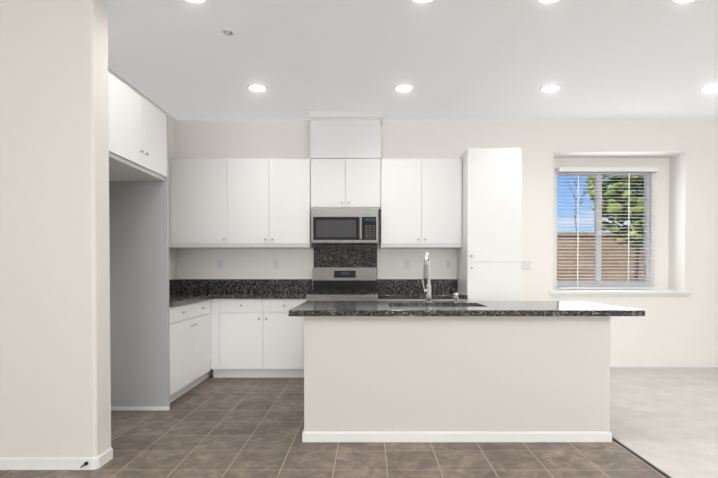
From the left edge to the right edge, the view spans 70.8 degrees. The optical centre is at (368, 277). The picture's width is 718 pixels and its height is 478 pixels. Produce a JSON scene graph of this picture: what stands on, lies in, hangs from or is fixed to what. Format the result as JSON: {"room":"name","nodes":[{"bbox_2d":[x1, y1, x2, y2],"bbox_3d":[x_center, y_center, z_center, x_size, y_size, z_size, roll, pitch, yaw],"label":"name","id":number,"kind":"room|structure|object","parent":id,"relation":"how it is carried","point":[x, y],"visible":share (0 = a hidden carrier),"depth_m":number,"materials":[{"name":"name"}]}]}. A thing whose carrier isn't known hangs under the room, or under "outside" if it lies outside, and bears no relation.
{"room":"kitchen","nodes":[
{"label":"kitchen","id":0,"kind":"room"},
{"bbox_2d":[0,0,110,456],"bbox_3d":[-2.568,-0.354,3.090,1.870,3.000,0.175,0,1,0],"label":"wall","id":1,"kind":"structure","parent":0,"point":[55,386],"depth_m":3.01,"materials":[{"name":"white paint"}]},
{"bbox_2d":[0,447,112,469],"bbox_3d":[-2.562,1.111,3.060,1.882,0.072,0.275,0,1,0],"label":"baseboard","id":2,"kind":"structure","parent":1,"relation":"attached to","point":[55,463],"depth_m":3.01,"materials":[{"name":"white wood"}]},
{"bbox_2d":[108,67,176,279],"bbox_3d":[-2.398,-0.377,4.645,0.150,3.000,2.935,0,1,0],"label":"wall","id":3,"kind":"structure","parent":0,"point":[172,155],"depth_m":5.91,"materials":[{"name":"white paint"}]},
{"bbox_2d":[108,71,166,180],"bbox_3d":[-1.999,-1.086,3.715,0.644,0.555,1.092,0,1,0],"label":"upper cabinet","id":4,"kind":"object","parent":3,"relation":"attached to","point":[137,137],"visible":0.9,"depth_m":3.73,"materials":[{"name":"white wood"}]},
{"bbox_2d":[0,375,667,477],"bbox_3d":[-0.888,1.201,1.441,5.230,0.060,9.490,0,1,0],"label":"floor","id":5,"kind":"structure","parent":0,"point":[210,427],"depth_m":3.32,"materials":[{"name":"brown tile"}]},
{"bbox_2d":[109,115,169,409],"bbox_3d":[-2.010,-0.122,4.287,0.622,2.500,0.038,0,1,0],"label":"end panel","id":6,"kind":"object","parent":5,"relation":"on","point":[139,294],"visible":0.52,"depth_m":4.28,"materials":[{"name":"grey wood"}]},
{"bbox_2d":[169,300,212,402],"bbox_3d":[-2.013,0.679,4.871,0.617,0.880,1.095,0,1,0],"label":"base cabinet","id":7,"kind":"object","parent":5,"relation":"on","point":[191,344],"depth_m":4.80,"materials":[{"name":"white wood"}]},
{"bbox_2d":[169,279,216,306],"bbox_3d":[-1.991,0.134,5.200,0.660,0.200,1.770,0,1,0],"label":"countertop","id":8,"kind":"structure","parent":7,"relation":"on","point":[183,291],"depth_m":6.04,"materials":[{"name":"stone"}]},
{"bbox_2d":[221,299,305,377],"bbox_3d":[-1.202,0.665,5.818,1.042,0.880,0.617,0,1,0],"label":"base cabinet","id":9,"kind":"object","parent":5,"relation":"on","point":[239,338],"depth_m":5.51,"materials":[{"name":"white wood"}]},
{"bbox_2d":[306,267,377,300],"bbox_3d":[-0.291,0.495,5.748,0.769,1.222,0.700,0,1,0],"label":"range","id":10,"kind":"object","parent":5,"relation":"on","point":[344,283],"visible":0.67,"depth_m":6.03,"materials":[{"name":"silver metal"}]},
{"bbox_2d":[378,299,466,300],"bbox_3d":[0.584,0.665,5.818,0.969,0.880,0.617,0,1,0],"label":"base cabinet","id":11,"kind":"object","parent":5,"relation":"on","point":[378,299],"depth_m":5.50,"materials":[{"name":"white wood"}]},
{"bbox_2d":[302,317,611,441],"bbox_3d":[0.611,0.695,3.947,2.145,0.877,0.921,0,1,0],"label":"kitchen island","id":12,"kind":"object","parent":5,"relation":"on","point":[459,371],"depth_m":3.50,"materials":[{"name":"white paint"}]},
{"bbox_2d":[289,301,644,316],"bbox_3d":[0.669,0.236,3.956,2.432,0.041,1.030,0,1,0],"label":"island countertop","id":13,"kind":"structure","parent":12,"relation":"on","point":[308,308],"depth_m":3.51,"materials":[{"name":"black stone"}]},
{"bbox_2d":[422,251,431,301],"bbox_3d":[0.496,-0.005,4.263,0.091,0.432,0.170,0,1,0],"label":"faucet","id":14,"kind":"object","parent":13,"relation":"on","point":[426,275],"visible":1,"depth_m":4.30,"materials":[{"name":"silver metal"}]},
{"bbox_2d":[453,293,458,301],"bbox_3d":[0.744,0.170,4.326,0.063,0.080,0.077,0,1,0],"label":"soap dispenser","id":15,"kind":"object","parent":13,"relation":"on","point":[455,297],"visible":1,"depth_m":4.33,"materials":[{"name":"silver metal"}]},
{"bbox_2d":[457,148,521,300],"bbox_3d":[1.367,-0.155,5.792,0.590,2.520,0.644,0,1,0],"label":"pantry cabinet","id":16,"kind":"object","parent":5,"relation":"on","point":[489,260],"visible":0.67,"depth_m":5.49,"materials":[{"name":"white wood"}]},
{"bbox_2d":[108,0,717,119],"bbox_3d":[1.147,-1.883,1.719,9.300,0.100,10.140,0,1,0],"label":"ceiling","id":17,"kind":"structure","parent":0,"point":[508,59],"depth_m":4.29,"materials":[{"name":"grey paint"}]},
{"bbox_2d":[185,0,206,2],"bbox_3d":[-1.153,-1.851,3.310,0.200,0.010,0.200,0,1,0],"label":"recessed light","id":18,"kind":"object","parent":17,"relation":"in","point":[197,1],"visible":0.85,"depth_m":3.38,"materials":[{"name":"white plastic"}]},
{"bbox_2d":[221,28,234,34],"bbox_3d":[-1.063,-1.853,3.810,0.096,0.020,0.096,0,1,0],"label":"smoke detector","id":19,"kind":"object","parent":17,"relation":"attached to","point":[227,31],"visible":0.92,"depth_m":3.79,"materials":[{"name":"white plastic"}]},
{"bbox_2d":[247,84,267,91],"bbox_3d":[-1.103,-1.876,4.999,0.200,0.010,0.200,0,1,0],"label":"recessed light","id":20,"kind":"object","parent":17,"relation":"in","point":[257,87],"visible":0.96,"depth_m":4.97,"materials":[{"name":"white plastic"}]},
{"bbox_2d":[308,111,381,158],"bbox_3d":[-0.267,-1.632,5.919,0.843,0.526,0.345,0,1,0],"label":"chase","id":21,"kind":"object","parent":17,"relation":"attached to","point":[345,134],"visible":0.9,"depth_m":5.77,"materials":[{"name":"white"}]},
{"bbox_2d":[394,84,413,91],"bbox_3d":[0.347,-1.876,4.999,0.200,0.010,0.200,0,1,0],"label":"recessed light","id":22,"kind":"object","parent":17,"relation":"in","point":[404,87],"visible":0.92,"depth_m":4.97,"materials":[{"name":"white plastic"}]},
{"bbox_2d":[411,0,432,2],"bbox_3d":[0.357,-1.851,3.309,0.200,0.010,0.200,0,1,0],"label":"recessed light","id":23,"kind":"object","parent":17,"relation":"in","point":[421,1],"visible":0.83,"depth_m":3.38,"materials":[{"name":"white plastic"}]},
{"bbox_2d":[537,0,558,2],"bbox_3d":[1.197,-1.851,3.309,0.200,0.010,0.200,0,1,0],"label":"recessed light","id":24,"kind":"object","parent":17,"relation":"in","point":[546,1],"visible":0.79,"depth_m":3.38,"materials":[{"name":"white plastic"}]},
{"bbox_2d":[540,84,560,91],"bbox_3d":[1.797,-1.876,4.999,0.200,0.010,0.200,0,1,0],"label":"recessed light","id":25,"kind":"object","parent":17,"relation":"in","point":[549,87],"visible":0.96,"depth_m":4.97,"materials":[{"name":"white plastic"}]},
{"bbox_2d":[672,0,693,2],"bbox_3d":[2.097,-1.851,3.309,0.200,0.010,0.200,0,1,0],"label":"recessed light","id":26,"kind":"object","parent":17,"relation":"in","point":[680,1],"visible":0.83,"depth_m":3.38,"materials":[{"name":"white plastic"}]},
{"bbox_2d":[700,84,717,91],"bbox_3d":[3.397,-1.876,4.999,0.200,0.010,0.200,0,1,0],"label":"recessed light","id":27,"kind":"object","parent":17,"relation":"in","point":[712,87],"visible":0.92,"depth_m":5.00,"materials":[{"name":"white plastic"}]},
{"bbox_2d":[176,120,717,363],"bbox_3d":[1.637,-0.403,6.337,8.320,3.000,0.450,0,1,0],"label":"wall","id":28,"kind":"structure","parent":0,"point":[682,155],"depth_m":6.11,"materials":[{"name":"white paint"}]},
{"bbox_2d":[168,159,231,248],"bbox_3d":[-1.968,-0.858,5.939,0.706,1.018,0.327,0,1,0],"label":"upper cabinet","id":29,"kind":"object","parent":28,"relation":"attached to","point":[198,188],"depth_m":5.78,"materials":[{"name":"white wood"}]},
{"bbox_2d":[218,260,223,268],"bbox_3d":[-1.793,-0.160,6.111,0.072,0.116,0.009,0,1,0],"label":"electrical outlet","id":30,"kind":"object","parent":28,"relation":"attached to","point":[220,264],"visible":1,"depth_m":6.11,"materials":[{"name":"white plastic"}]},
{"bbox_2d":[228,159,312,248],"bbox_3d":[-1.143,-0.858,5.939,0.944,1.018,0.327,0,1,0],"label":"upper cabinet","id":31,"kind":"object","parent":28,"relation":"attached to","point":[247,203],"depth_m":5.78,"materials":[{"name":"white wood"}]},
{"bbox_2d":[273,260,278,268],"bbox_3d":[-1.123,-0.160,6.111,0.072,0.116,0.009,0,1,0],"label":"electrical outlet","id":32,"kind":"object","parent":28,"relation":"attached to","point":[275,264],"visible":1,"depth_m":6.11,"materials":[{"name":"white plastic"}]},
{"bbox_2d":[217,247,466,298],"bbox_3d":[-0.626,-0.072,5.783,3.390,0.594,0.663,0,1,0],"label":"backsplash","id":33,"kind":"structure","parent":28,"relation":"attached to","point":[323,256],"depth_m":6.10,"materials":[{"name":"stone"}]},
{"bbox_2d":[312,159,383,211],"bbox_3d":[-0.266,-1.075,5.936,0.804,0.583,0.327,0,1,0],"label":"upper cabinet","id":34,"kind":"object","parent":28,"relation":"attached to","point":[336,183],"depth_m":5.77,"materials":[{"name":"white wood"}]},
{"bbox_2d":[311,209,377,245],"bbox_3d":[-0.273,-0.577,5.882,0.764,0.405,0.451,0,1,0],"label":"over-the-range microwave","id":35,"kind":"object","parent":34,"relation":"attached to","point":[344,227],"visible":1,"depth_m":5.71,"materials":[{"name":"silver metal"}]},
{"bbox_2d":[404,260,409,268],"bbox_3d":[0.464,-0.160,6.111,0.072,0.116,0.009,0,1,0],"label":"electrical outlet","id":36,"kind":"object","parent":28,"relation":"attached to","point":[406,264],"visible":1,"depth_m":6.11,"materials":[{"name":"white plastic"}]},
{"bbox_2d":[380,159,461,248],"bbox_3d":[0.604,-0.858,5.939,0.930,1.018,0.327,0,1,0],"label":"upper cabinet","id":37,"kind":"object","parent":28,"relation":"attached to","point":[423,197],"depth_m":5.78,"materials":[{"name":"white wood"}]},
{"bbox_2d":[446,260,451,268],"bbox_3d":[0.967,-0.160,6.111,0.072,0.116,0.009,0,1,0],"label":"electrical outlet","id":38,"kind":"object","parent":28,"relation":"attached to","point":[448,264],"visible":1,"depth_m":6.11,"materials":[{"name":"white plastic"}]},
{"bbox_2d":[522,261,530,269],"bbox_3d":[1.907,-0.144,6.111,0.115,0.116,0.009,0,1,0],"label":"switch plate","id":39,"kind":"object","parent":28,"relation":"attached to","point":[526,265],"visible":1,"depth_m":6.11,"materials":[{"name":"white plastic"}]},
{"bbox_2d":[554,169,649,286],"bbox_3d":[2.982,-0.635,6.493,1.230,1.500,0.070,0,1,0],"label":"window","id":40,"kind":"structure","parent":28,"relation":"in","point":[599,194],"depth_m":6.47,"materials":[{"name":"white plastic"}]},
{"bbox_2d":[557,167,658,288],"bbox_3d":[3.017,-0.622,6.395,1.245,1.533,0.080,0,1,0],"label":"window blinds","id":41,"kind":"object","parent":40,"relation":"attached to","point":[607,170],"visible":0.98,"depth_m":6.38,"materials":[{"name":"white plastic"}]},
{"bbox_2d":[549,290,690,295],"bbox_3d":[3.037,0.191,6.268,1.700,0.065,0.365,0,1,0],"label":"window sill","id":42,"kind":"structure","parent":28,"relation":"attached to","point":[618,293],"depth_m":6.09,"materials":[{"name":"white wood"}]},
{"bbox_2d":[610,364,717,366],"bbox_3d":[3.682,1.072,6.128,4.030,0.056,0.012,0,1,0],"label":"baseboard","id":43,"kind":"structure","parent":28,"relation":"attached to","point":[663,365],"depth_m":6.12,"materials":[{"name":"white wood"}]},
{"bbox_2d":[610,367,717,477],"bbox_3d":[3.756,1.195,1.440,4.082,0.072,9.490,0,1,0],"label":"floor carpet","id":44,"kind":"object","parent":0,"point":[663,420],"visible":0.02,"depth_m":4.07,"materials":[{"name":"beige carpet"}]},
{"label":"outside","id":45,"kind":"structure","parent":0,"visible":0},
{"bbox_3d":[5.098,1.101,18.296,22.000,0.130,23.400,0,1,0],"label":"ground","id":46,"kind":"structure","parent":45,"visible":0},
{"bbox_2d":[564,176,587,230],"bbox_3d":[5.024,-0.734,12.131,0.775,3.728,0.384,0,1,0],"label":"bare tree","id":47,"kind":"object","parent":46,"relation":"on","point":[577,195],"visible":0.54,"depth_m":12.09,"materials":[{"name":"grey plant"}]},
{"bbox_2d":[557,232,642,280],"bbox_3d":[5.097,0.135,10.080,18.000,2.050,0.240,0,1,0],"label":"fence","id":48,"kind":"object","parent":46,"relation":"on","point":[591,263],"visible":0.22,"depth_m":9.97,"materials":[{"name":"brown wood"}]},
{"bbox_2d":[585,176,643,280],"bbox_3d":[4.657,-0.802,8.653,1.770,3.971,1.558,0,1,0],"label":"tree","id":49,"kind":"object","parent":46,"relation":"on","point":[620,194],"visible":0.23,"depth_m":8.49,"materials":[{"name":"green plant"}]}
]}

